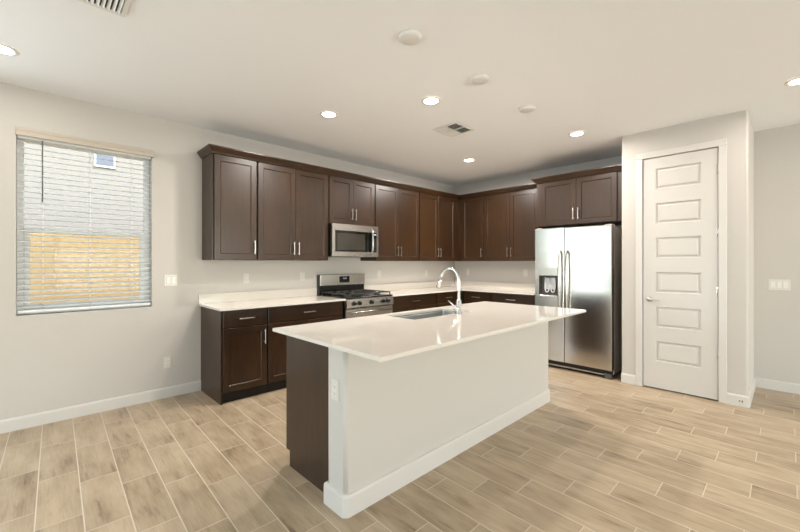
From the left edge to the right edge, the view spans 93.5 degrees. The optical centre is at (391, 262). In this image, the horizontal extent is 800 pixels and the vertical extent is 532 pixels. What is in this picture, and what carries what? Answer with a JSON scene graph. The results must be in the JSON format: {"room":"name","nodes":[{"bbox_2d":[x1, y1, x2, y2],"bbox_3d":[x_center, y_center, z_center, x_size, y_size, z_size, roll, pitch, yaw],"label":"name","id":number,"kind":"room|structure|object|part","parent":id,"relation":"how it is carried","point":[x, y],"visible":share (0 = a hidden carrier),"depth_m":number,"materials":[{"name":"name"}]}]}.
{"room":"kitchen","nodes":[
{"label":"kitchen","id":0,"kind":"room"},
{"bbox_2d":[0,82,454,419],"bbox_3d":[-3.480,-0.041,2.698,12.991,2.768,0.160,0,0,-44],"label":"wall","id":1,"kind":"structure","parent":0,"point":[54,360],"depth_m":3.63,"materials":[{"name":"white paint"}]},
{"bbox_2d":[17,138,149,314],"bbox_3d":[-2.763,-0.317,3.433,0.937,1.490,0.072,0,0,-44],"label":"window","id":2,"kind":"structure","parent":1,"relation":"in","point":[20,144],"depth_m":3.30,"materials":[{"name":"white plastic"}]},
{"bbox_3d":[-2.754,0.046,3.424,0.847,0.675,0.048,0,0,-44],"label":"sash","id":3,"kind":"part","parent":2,"relation":"part of","materials":[{"name":"white plastic"}]},
{"bbox_2d":[15,127,154,313],"bbox_3d":[-2.688,-0.340,3.364,0.959,1.500,0.095,0,0,-44],"label":"window blind","id":4,"kind":"object","parent":2,"relation":"attached to","point":[22,133],"visible":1,"depth_m":3.31,"materials":[{"name":"white plastic"}]},
{"bbox_3d":[-2.706,-1.036,3.373,0.925,0.045,0.050,0,0,-44],"label":"head rail","id":5,"kind":"part","parent":4,"relation":"part of","materials":[{"name":"white plastic"}]},
{"bbox_3d":[-2.706,0.399,3.373,0.923,0.022,0.048,0,0,-44],"label":"rail","id":6,"kind":"part","parent":4,"relation":"part of","materials":[{"name":"white plastic"}]},
{"bbox_3d":[-2.706,-0.312,3.373,0.003,1.420,0.056,0,0,-44],"label":"ladder cord","id":7,"kind":"part","parent":4,"relation":"part of","materials":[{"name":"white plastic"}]},
{"bbox_2d":[0,380,200,433],"bbox_3d":[-5.014,1.291,1.120,8.272,0.104,0.014,0,0,-44],"label":"baseboard","id":8,"kind":"structure","parent":1,"relation":"attached to","point":[41,418],"depth_m":3.35,"materials":[{"name":"white paint"}]},
{"bbox_2d":[163,356,170,368],"bbox_3d":[-2.242,0.994,3.757,0.070,0.115,0.008,0,0,-44],"label":"wall outlet","id":9,"kind":"object","parent":1,"relation":"attached to","point":[166,360],"visible":1,"depth_m":3.75,"materials":[{"name":"white plastic"}]},
{"bbox_2d":[164,275,176,286],"bbox_3d":[-2.220,0.178,3.777,0.116,0.115,0.009,0,0,-44],"label":"light switch","id":10,"kind":"object","parent":1,"relation":"attached to","point":[169,280],"visible":1,"depth_m":3.77,"materials":[{"name":"white plastic"}]},
{"bbox_2d":[202,153,256,259],"bbox_3d":[-1.719,-0.565,4.008,0.458,1.073,0.363,0,0,-44],"label":"upper cabinet","id":11,"kind":"object","parent":1,"relation":"attached to","point":[229,183],"visible":1,"depth_m":3.89,"materials":[{"name":"brown wood"}]},
{"bbox_2d":[197,144,536,199],"bbox_3d":[0.082,-1.130,4.688,4.245,0.068,1.531,0,0,-39],"label":"crown molding","id":12,"kind":"structure","parent":11,"relation":"attached to","point":[208,149],"depth_m":4.74,"materials":[{"name":"brown wood"}]},
{"bbox_2d":[243,273,249,282],"bbox_3d":[-1.664,0.173,4.306,0.070,0.115,0.008,0,0,-44],"label":"wall outlet","id":13,"kind":"object","parent":1,"relation":"attached to","point":[246,276],"visible":1,"depth_m":4.30,"materials":[{"name":"white plastic"}]},
{"bbox_2d":[198,288,316,303],"bbox_3d":[-1.508,0.379,4.445,1.437,0.100,0.020,0,0,-44],"label":"backsplash","id":14,"kind":"structure","parent":1,"relation":"attached to","point":[269,294],"depth_m":4.35,"materials":[{"name":"white stone"}]},
{"bbox_2d":[257,161,327,260],"bbox_3d":[-1.220,-0.565,4.482,0.913,1.073,0.363,0,0,-44],"label":"upper cabinet","id":15,"kind":"object","parent":1,"relation":"attached to","point":[292,203],"visible":0.98,"depth_m":4.34,"materials":[{"name":"brown wood"}]},
{"bbox_3d":[-1.288,-0.562,4.227,0.447,1.056,0.020,0,0,-44],"label":"door","id":16,"kind":"part","parent":15,"relation":"part of","materials":[{"name":"brown wood"}]},
{"bbox_3d":[-0.962,-0.562,4.537,0.447,1.056,0.020,0,0,-44],"label":"door","id":17,"kind":"part","parent":15,"relation":"part of","materials":[{"name":"brown wood"}]},
{"bbox_2d":[300,271,304,279],"bbox_3d":[-1.140,0.167,4.804,0.070,0.115,0.008,0,0,-44],"label":"wall outlet","id":18,"kind":"object","parent":1,"relation":"attached to","point":[302,273],"visible":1,"depth_m":4.80,"materials":[{"name":"white plastic"}]},
{"bbox_2d":[328,175,374,226],"bbox_3d":[-0.611,-0.798,5.060,0.761,0.607,0.363,0,0,-44],"label":"upper cabinet","id":19,"kind":"object","parent":1,"relation":"attached to","point":[350,201],"visible":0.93,"depth_m":4.92,"materials":[{"name":"brown wood"}]},
{"bbox_3d":[-0.652,-0.795,4.832,0.371,0.590,0.020,0,0,-44],"label":"door","id":20,"kind":"part","parent":19,"relation":"part of","materials":[{"name":"brown wood"}]},
{"bbox_2d":[328,223,377,256],"bbox_3d":[-0.577,-0.285,5.026,0.756,0.416,0.460,0,0,-44],"label":"microwave","id":21,"kind":"object","parent":19,"relation":"attached to","point":[344,240],"visible":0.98,"depth_m":4.85,"materials":[{"name":"silver metal"}]},
{"bbox_3d":[-0.512,-0.275,4.874,0.558,0.265,0.028,0,0,-44],"label":"door","id":22,"kind":"part","parent":21,"relation":"part of","materials":[{"name":"black glass"}]},
{"bbox_3d":[-0.268,-0.282,5.049,0.026,0.382,0.068,0,0,-44],"label":"handle","id":23,"kind":"part","parent":21,"relation":"part of","materials":[{"name":"silver metal"}]},
{"bbox_3d":[-0.381,-0.795,5.090,0.371,0.590,0.020,0,0,-44],"label":"door","id":24,"kind":"part","parent":19,"relation":"part of","materials":[{"name":"brown wood"}]},
{"bbox_2d":[377,270,380,277],"bbox_3d":[-0.194,0.169,5.703,0.070,0.115,0.008,0,0,-44],"label":"wall outlet","id":25,"kind":"object","parent":1,"relation":"attached to","point":[378,271],"visible":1,"depth_m":5.70,"materials":[{"name":"white plastic"}]},
{"bbox_2d":[360,184,418,260],"bbox_3d":[-0.002,-0.565,5.639,0.912,1.073,0.363,0,0,-44],"label":"upper cabinet","id":26,"kind":"object","parent":1,"relation":"attached to","point":[396,209],"visible":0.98,"depth_m":5.50,"materials":[{"name":"brown wood"}]},
{"bbox_3d":[-0.071,-0.562,5.384,0.446,1.056,0.020,0,0,-44],"label":"door","id":27,"kind":"part","parent":26,"relation":"part of","materials":[{"name":"brown wood"}]},
{"bbox_3d":[0.255,-0.562,5.694,0.446,1.056,0.020,0,0,-44],"label":"door","id":28,"kind":"part","parent":26,"relation":"part of","materials":[{"name":"brown wood"}]},
{"bbox_2d":[419,192,458,260],"bbox_3d":[0.811,-0.565,6.412,1.327,1.073,0.363,0,0,-44],"label":"upper cabinet","id":29,"kind":"object","parent":1,"relation":"attached to","point":[438,215],"visible":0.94,"depth_m":6.17,"materials":[{"name":"brown wood"}]},
{"bbox_3d":[0.593,-0.562,6.014,0.446,1.056,0.020,0,0,-44],"label":"door","id":30,"kind":"part","parent":29,"relation":"part of","materials":[{"name":"brown wood"}]},
{"bbox_3d":[0.918,-0.562,6.323,0.446,1.056,0.020,0,0,-44],"label":"door","id":31,"kind":"part","parent":29,"relation":"part of","materials":[{"name":"brown wood"}]},
{"bbox_2d":[364,281,534,290],"bbox_3d":[1.002,0.379,5.571,2.213,0.100,1.846,0,0,-44],"label":"backsplash","id":32,"kind":"structure","parent":1,"relation":"attached to","point":[401,286],"depth_m":6.23,"materials":[{"name":"white stone"}]},
{"bbox_2d":[0,0,799,185],"bbox_3d":[1.300,-1.482,-2.405,13.571,0.164,14.522,0,0,-44],"label":"ceiling","id":33,"kind":"structure","parent":0,"point":[265,71],"depth_m":2.77,"materials":[{"name":"white paint"}]},
{"bbox_2d":[0,43,19,55],"bbox_3d":[-2.596,-1.419,2.500,0.176,0.010,0.176,0,0,-44],"label":"recessed light","id":34,"kind":"object","parent":33,"relation":"in","point":[7,50],"visible":1,"depth_m":2.52,"materials":[{"name":"white ceramic"}]},
{"bbox_2d":[78,0,131,17],"bbox_3d":[-1.548,-1.415,1.919,0.360,0.017,0.355,0,0,-44],"label":"ceiling vent","id":35,"kind":"object","parent":33,"relation":"in","point":[118,7],"visible":1,"depth_m":2.06,"materials":[{"name":"white metal"}]},
{"bbox_2d":[320,110,337,117],"bbox_3d":[-0.603,-1.419,3.602,0.176,0.010,0.176,0,0,-44],"label":"recessed light","id":36,"kind":"object","parent":33,"relation":"in","point":[327,113],"visible":1,"depth_m":3.59,"materials":[{"name":"white ceramic"}]},
{"bbox_2d":[421,96,440,104],"bbox_3d":[0.343,-1.419,3.302,0.176,0.010,0.176,0,0,-44],"label":"recessed light","id":37,"kind":"object","parent":33,"relation":"in","point":[430,100],"visible":1,"depth_m":3.29,"materials":[{"name":"white ceramic"}]},
{"bbox_2d":[433,122,473,136],"bbox_3d":[0.656,-1.415,4.010,0.325,0.017,0.310,0,0,-44],"label":"ceiling vent","id":38,"kind":"object","parent":33,"relation":"in","point":[453,129],"visible":1,"depth_m":3.99,"materials":[{"name":"white metal"}]},
{"bbox_2d":[463,158,474,161],"bbox_3d":[1.067,-1.419,5.213,0.176,0.010,0.176,0,0,-44],"label":"recessed light","id":39,"kind":"object","parent":33,"relation":"in","point":[467,159],"visible":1,"depth_m":5.21,"materials":[{"name":"white ceramic"}]},
{"bbox_2d":[568,131,585,136],"bbox_3d":[2.037,-1.419,4.145,0.176,0.010,0.176,0,0,-44],"label":"recessed light","id":40,"kind":"object","parent":33,"relation":"in","point":[575,133],"visible":1,"depth_m":4.13,"materials":[{"name":"white ceramic"}]},
{"bbox_2d":[784,77,799,85],"bbox_3d":[3.184,-1.419,2.935,0.176,0.010,0.176,0,0,-44],"label":"recessed light","id":41,"kind":"object","parent":33,"relation":"in","point":[795,81],"visible":1,"depth_m":2.96,"materials":[{"name":"white ceramic"}]},
{"bbox_2d":[0,364,799,531],"bbox_3d":[0.285,1.403,-1.265,12.991,0.120,11.092,0,0,-44],"label":"floor","id":42,"kind":"structure","parent":0,"point":[603,455],"depth_m":2.39,"materials":[{"name":"brown wood"}]},
{"bbox_2d":[201,306,266,404],"bbox_3d":[-1.633,0.897,3.900,0.458,0.893,0.638,0,0,-44],"label":"base cabinet","id":43,"kind":"object","parent":42,"relation":"on","point":[233,342],"visible":0.95,"depth_m":3.70,"materials":[{"name":"brown wood"}]},
{"bbox_3d":[-1.811,1.293,3.768,0.019,0.100,0.584,0,0,-44],"label":"panel","id":44,"kind":"part","parent":43,"relation":"part of","materials":[{"name":"brown wood"}]},
{"bbox_3d":[-1.439,0.541,3.705,0.433,0.156,0.020,0,0,-44],"label":"drawer","id":45,"kind":"part","parent":43,"relation":"part of","materials":[{"name":"brown wood"}]},
{"bbox_3d":[-1.439,0.932,3.705,0.433,0.606,0.020,0,0,-44],"label":"door","id":46,"kind":"part","parent":43,"relation":"part of","materials":[{"name":"brown wood"}]},
{"bbox_2d":[266,301,342,392],"bbox_3d":[-1.121,0.897,4.386,0.948,0.893,0.638,0,0,-44],"label":"base cabinet","id":47,"kind":"object","parent":42,"relation":"on","point":[279,316],"visible":0.41,"depth_m":3.98,"materials":[{"name":"brown wood"}]},
{"bbox_2d":[198,288,345,310],"bbox_3d":[-1.292,0.389,4.218,1.437,0.120,0.647,0,0,-44],"label":"countertop","id":48,"kind":"structure","parent":47,"relation":"on","point":[229,301],"depth_m":4.20,"materials":[{"name":"white stone"}]},
{"bbox_3d":[-1.102,0.932,4.025,0.466,0.606,0.020,0,0,-44],"label":"door","id":49,"kind":"part","parent":47,"relation":"part of","materials":[{"name":"brown wood"}]},
{"bbox_3d":[-0.932,0.541,4.186,0.936,0.156,0.020,0,0,-44],"label":"drawer","id":50,"kind":"part","parent":47,"relation":"part of","materials":[{"name":"brown wood"}]},
{"bbox_3d":[-0.762,0.932,4.348,0.466,0.606,0.020,0,0,-44],"label":"door","id":51,"kind":"part","parent":47,"relation":"part of","materials":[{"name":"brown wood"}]},
{"bbox_2d":[286,335,328,492],"bbox_3d":[0.333,0.897,3.163,2.390,0.892,0.574,0,0,-44],"label":"base cabinet","id":52,"kind":"object","parent":42,"relation":"on","point":[307,363],"visible":0.21,"depth_m":2.32,"materials":[{"name":"brown wood"}]},
{"bbox_2d":[273,301,585,361],"bbox_3d":[0.494,0.439,2.958,2.518,0.020,1.066,0,0,-44],"label":"countertop","id":53,"kind":"structure","parent":52,"relation":"on","point":[382,337],"depth_m":2.50,"materials":[{"name":"white stone"}]},
{"bbox_2d":[395,310,461,319],"bbox_3d":[0.327,0.554,3.213,0.782,0.206,0.352,0,0,-44],"label":"sink","id":54,"kind":"object","parent":53,"relation":"in","point":[440,312],"visible":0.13,"depth_m":3.44,"materials":[{"name":"metal"}]},
{"bbox_2d":[436,267,461,314],"bbox_3d":[0.448,0.233,3.169,0.151,0.392,0.263,0,0,-44],"label":"faucet","id":55,"kind":"object","parent":53,"relation":"on","point":[457,307],"visible":1,"depth_m":3.12,"materials":[{"name":"silver metal"}]},
{"bbox_3d":[0.490,0.173,3.194,0.025,0.272,0.212,0,0,-44],"label":"spout","id":56,"kind":"part","parent":55,"relation":"part of","materials":[{"name":"silver metal"}]},
{"bbox_3d":[0.508,0.346,3.085,0.123,0.087,0.035,0,0,-44],"label":"lever","id":57,"kind":"part","parent":55,"relation":"part of","materials":[{"name":"silver metal"}]},
{"bbox_2d":[317,274,392,318],"bbox_3d":[-0.467,0.749,4.950,0.762,1.188,0.700,0,0,-44],"label":"range","id":58,"kind":"object","parent":42,"relation":"on","point":[360,302],"visible":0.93,"depth_m":4.90,"materials":[{"name":"silver metal"}]},
{"bbox_3d":[-0.667,0.229,5.165,0.748,0.148,0.020,0,0,-44],"label":"backguard panel","id":59,"kind":"part","parent":58,"relation":"part of","materials":[{"name":"silver metal"}]},
{"bbox_2d":[319,293,392,299],"bbox_3d":[-0.470,0.428,4.954,0.762,0.020,0.595,0,0,-44],"label":"cooktop","id":60,"kind":"object","parent":58,"relation":"in","point":[370,296],"depth_m":4.81,"materials":[{"name":"black metal"}]},
{"bbox_3d":[-0.279,0.838,4.752,0.754,0.560,0.040,0,0,-44],"label":"oven door","id":61,"kind":"part","parent":58,"relation":"part of","materials":[{"name":"silver metal"}]},
{"bbox_3d":[-0.280,0.494,4.753,0.762,0.108,0.068,0,0,-44],"label":"control panel","id":62,"kind":"part","parent":58,"relation":"part of","materials":[{"name":"silver metal"}]},
{"bbox_3d":[-0.246,0.598,4.717,0.662,0.024,0.057,0,0,-44],"label":"oven handle","id":63,"kind":"part","parent":58,"relation":"part of","materials":[{"name":"silver metal"}]},
{"bbox_2d":[391,293,435,312],"bbox_3d":[0.135,0.897,5.580,0.956,0.893,0.638,0,0,-44],"label":"base cabinet","id":64,"kind":"object","parent":42,"relation":"on","point":[419,301],"visible":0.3,"depth_m":5.35,"materials":[{"name":"brown wood"}]},
{"bbox_3d":[0.153,0.932,5.217,0.470,0.606,0.020,0,0,-44],"label":"door","id":65,"kind":"part","parent":64,"relation":"part of","materials":[{"name":"brown wood"}]},
{"bbox_3d":[0.496,0.932,5.543,0.470,0.606,0.020,0,0,-44],"label":"door","id":66,"kind":"part","parent":64,"relation":"part of","materials":[{"name":"brown wood"}]},
{"bbox_2d":[364,281,534,296],"bbox_3d":[1.002,0.389,5.571,2.213,0.120,1.846,0,0,-44],"label":"countertop","id":67,"kind":"structure","parent":64,"relation":"on","point":[401,289],"depth_m":6.05,"materials":[{"name":"white stone"}]},
{"bbox_2d":[436,291,460,306],"bbox_3d":[0.715,0.897,6.131,0.638,0.893,0.638,0,0,-44],"label":"base cabinet","id":68,"kind":"object","parent":42,"relation":"on","point":[442,298],"visible":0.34,"depth_m":5.86,"materials":[{"name":"brown wood"}]},
{"bbox_3d":[0.874,0.932,5.903,0.543,0.606,0.020,0,0,-44],"label":"door","id":69,"kind":"part","parent":68,"relation":"part of","materials":[{"name":"brown wood"}]},
{"bbox_3d":[0.874,0.541,5.903,0.543,0.156,0.020,0,0,-44],"label":"drawer","id":70,"kind":"part","parent":68,"relation":"part of","materials":[{"name":"brown wood"}]},
{"bbox_2d":[463,291,490,303],"bbox_3d":[1.535,0.897,6.152,0.638,0.893,0.518,0,0,-44],"label":"base cabinet","id":71,"kind":"object","parent":42,"relation":"on","point":[468,296],"visible":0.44,"depth_m":5.96,"materials":[{"name":"brown wood"}]},
{"bbox_2d":[491,292,534,304],"bbox_3d":[1.956,0.897,5.709,0.638,0.893,0.698,0,0,-44],"label":"base cabinet","id":72,"kind":"object","parent":42,"relation":"on","point":[495,297],"visible":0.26,"depth_m":5.49,"materials":[{"name":"brown wood"}]},
{"bbox_2d":[535,224,621,379],"bbox_3d":[2.482,0.448,4.902,0.931,1.790,0.912,0,0,-44],"label":"refrigerator","id":73,"kind":"object","parent":42,"relation":"on","point":[580,267],"visible":0.8,"depth_m":4.54,"materials":[{"name":"grey metal"}]},
{"bbox_3d":[2.007,0.113,4.832,0.005,0.100,0.270,0,0,-44],"label":"dispenser control panel","id":74,"kind":"part","parent":73,"relation":"part of","materials":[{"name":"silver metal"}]},
{"bbox_3d":[2.039,0.402,4.851,0.070,1.683,0.375,0,0,-44],"label":"freezer door","id":75,"kind":"part","parent":73,"relation":"part of","materials":[{"name":"silver metal"}]},
{"bbox_3d":[2.089,0.248,4.698,0.081,0.812,0.025,0,0,-44],"label":"handle","id":76,"kind":"part","parent":73,"relation":"part of","materials":[{"name":"silver metal"}]},
{"bbox_3d":[2.151,0.248,4.633,0.081,0.812,0.025,0,0,-44],"label":"handle","id":77,"kind":"part","parent":73,"relation":"part of","materials":[{"name":"silver metal"}]},
{"bbox_3d":[2.356,0.402,4.519,0.070,1.683,0.531,0,0,-44],"label":"door","id":78,"kind":"part","parent":73,"relation":"part of","materials":[{"name":"silver metal"}]},
{"bbox_2d":[329,321,547,493],"bbox_3d":[0.584,0.897,2.885,2.449,0.893,0.170,0,0,-44],"label":"wall","id":79,"kind":"structure","parent":0,"point":[388,414],"depth_m":2.38,"materials":[{"name":"white paint"}]},
{"bbox_2d":[331,378,338,401],"bbox_3d":[-0.309,0.688,2.041,0.008,0.115,0.070,0,0,-44],"label":"wall outlet","id":80,"kind":"object","parent":79,"relation":"attached to","point":[334,382],"visible":1,"depth_m":2.04,"materials":[{"name":"white plastic"}]},
{"bbox_2d":[333,383,335,395],"bbox_3d":[-0.311,0.688,2.040,0.003,0.066,0.033,0,0,-44],"label":"receptacle","id":81,"kind":"object","parent":80,"relation":"attached to","point":[334,384],"depth_m":2.04,"materials":[{"name":"white plastic"}]},
{"bbox_2d":[324,388,549,517],"bbox_3d":[0.584,1.283,2.885,2.477,0.120,0.198,0,0,-44],"label":"baseboard","id":82,"kind":"structure","parent":79,"relation":"attached to","point":[343,505],"depth_m":2.36,"materials":[{"name":"white paint"}]},
{"bbox_2d":[455,124,799,383],"bbox_3d":[4.936,-0.041,3.154,0.160,2.768,10.772,0,0,-44],"label":"wall","id":83,"kind":"structure","parent":0,"point":[776,150],"depth_m":3.99,"materials":[{"name":"white paint"}]},
{"bbox_2d":[459,196,483,260],"bbox_3d":[1.431,-0.565,6.462,0.363,1.073,0.520,0,0,-44],"label":"upper cabinet","id":84,"kind":"object","parent":83,"relation":"attached to","point":[471,210],"visible":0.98,"depth_m":6.36,"materials":[{"name":"brown wood"}]},
{"bbox_2d":[484,188,546,260],"bbox_3d":[1.963,-0.565,5.902,0.363,1.073,1.020,0,0,-44],"label":"upper cabinet","id":85,"kind":"object","parent":83,"relation":"attached to","point":[510,218],"visible":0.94,"depth_m":5.81,"materials":[{"name":"brown wood"}]},
{"bbox_3d":[1.674,-0.562,6.006,0.020,1.056,0.455,0,0,-44],"label":"door","id":86,"kind":"part","parent":85,"relation":"part of","materials":[{"name":"brown wood"}]},
{"bbox_3d":[1.990,-0.562,5.674,0.020,1.056,0.455,0,0,-44],"label":"door","id":87,"kind":"part","parent":85,"relation":"part of","materials":[{"name":"brown wood"}]},
{"bbox_2d":[523,269,527,276],"bbox_3d":[2.124,0.162,5.991,0.008,0.115,0.070,0,0,-44],"label":"wall outlet","id":88,"kind":"object","parent":83,"relation":"attached to","point":[525,271],"visible":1,"depth_m":5.99,"materials":[{"name":"white plastic"}]},
{"bbox_2d":[531,164,621,228],"bbox_3d":[2.574,-0.831,5.037,0.669,0.665,1.165,0,0,-44],"label":"upper cabinet","id":89,"kind":"object","parent":83,"relation":"attached to","point":[590,197],"visible":0.91,"depth_m":4.80,"materials":[{"name":"brown wood"}]},
{"bbox_3d":[2.214,-0.797,5.017,0.020,0.586,0.465,0,0,-44],"label":"door","id":90,"kind":"part","parent":89,"relation":"part of","materials":[{"name":"brown wood"}]},
{"bbox_3d":[2.574,-1.130,5.037,0.669,0.068,1.165,0,0,-44],"label":"crown trim","id":91,"kind":"part","parent":89,"relation":"part of","materials":[{"name":"brown wood"}]},
{"bbox_3d":[2.536,-0.797,4.678,0.020,0.586,0.465,0,0,-44],"label":"door","id":92,"kind":"part","parent":89,"relation":"part of","materials":[{"name":"brown wood"}]},
{"bbox_2d":[768,279,790,290],"bbox_3d":[4.064,0.230,3.949,0.009,0.115,0.162,0,0,-44],"label":"light switch","id":93,"kind":"object","parent":83,"relation":"attached to","point":[773,284],"visible":1,"depth_m":3.94,"materials":[{"name":"white plastic"}]},
{"bbox_2d":[622,110,753,395],"bbox_3d":[3.261,-0.041,4.168,0.871,2.768,1.039,0,0,-44],"label":"wall","id":94,"kind":"structure","parent":0,"point":[737,127],"depth_m":3.62,"materials":[{"name":"white paint"}]},
{"bbox_2d":[636,138,726,403],"bbox_3d":[2.965,0.077,3.890,0.162,2.532,0.752,0,0,-44],"label":"door","id":95,"kind":"structure","parent":94,"relation":"in","point":[681,192],"depth_m":3.85,"materials":[{"name":"white paint"}]},
{"bbox_3d":[2.785,0.393,4.003,0.056,0.054,0.142,0,0,-44],"label":"handle","id":96,"kind":"part","parent":95,"relation":"part of","materials":[{"name":"silver metal"}]},
{"bbox_2d":[621,373,799,407],"bbox_3d":[5.583,1.291,1.714,0.885,0.104,7.795,0,0,-44],"label":"baseboard","id":97,"kind":"structure","parent":94,"relation":"attached to","point":[732,399],"depth_m":3.91,"materials":[{"name":"white paint"}]},
{"label":"outside","id":98,"kind":"structure","parent":0,"visible":0},
{"bbox_3d":[-22.197,1.553,23.363,80.000,0.180,55.548,0,0,-44],"label":"ground","id":99,"kind":"structure","parent":98,"visible":0},
{"bbox_2d":[24,143,142,232],"bbox_3d":[-7.540,-2.517,9.389,18.800,8.000,7.800,0,0,-44],"label":"neighbor house","id":100,"kind":"structure","parent":99,"relation":"on","point":[27,145],"depth_m":6.95,"materials":[{"name":"paint"}]},
{"bbox_2d":[30,233,139,303],"bbox_3d":[-4.165,0.518,5.836,20.040,1.930,0.320,0,0,-44],"label":"fence","id":101,"kind":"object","parent":99,"relation":"on","point":[43,234],"depth_m":5.41,"materials":[{"name":"beige wood"}]}
]}

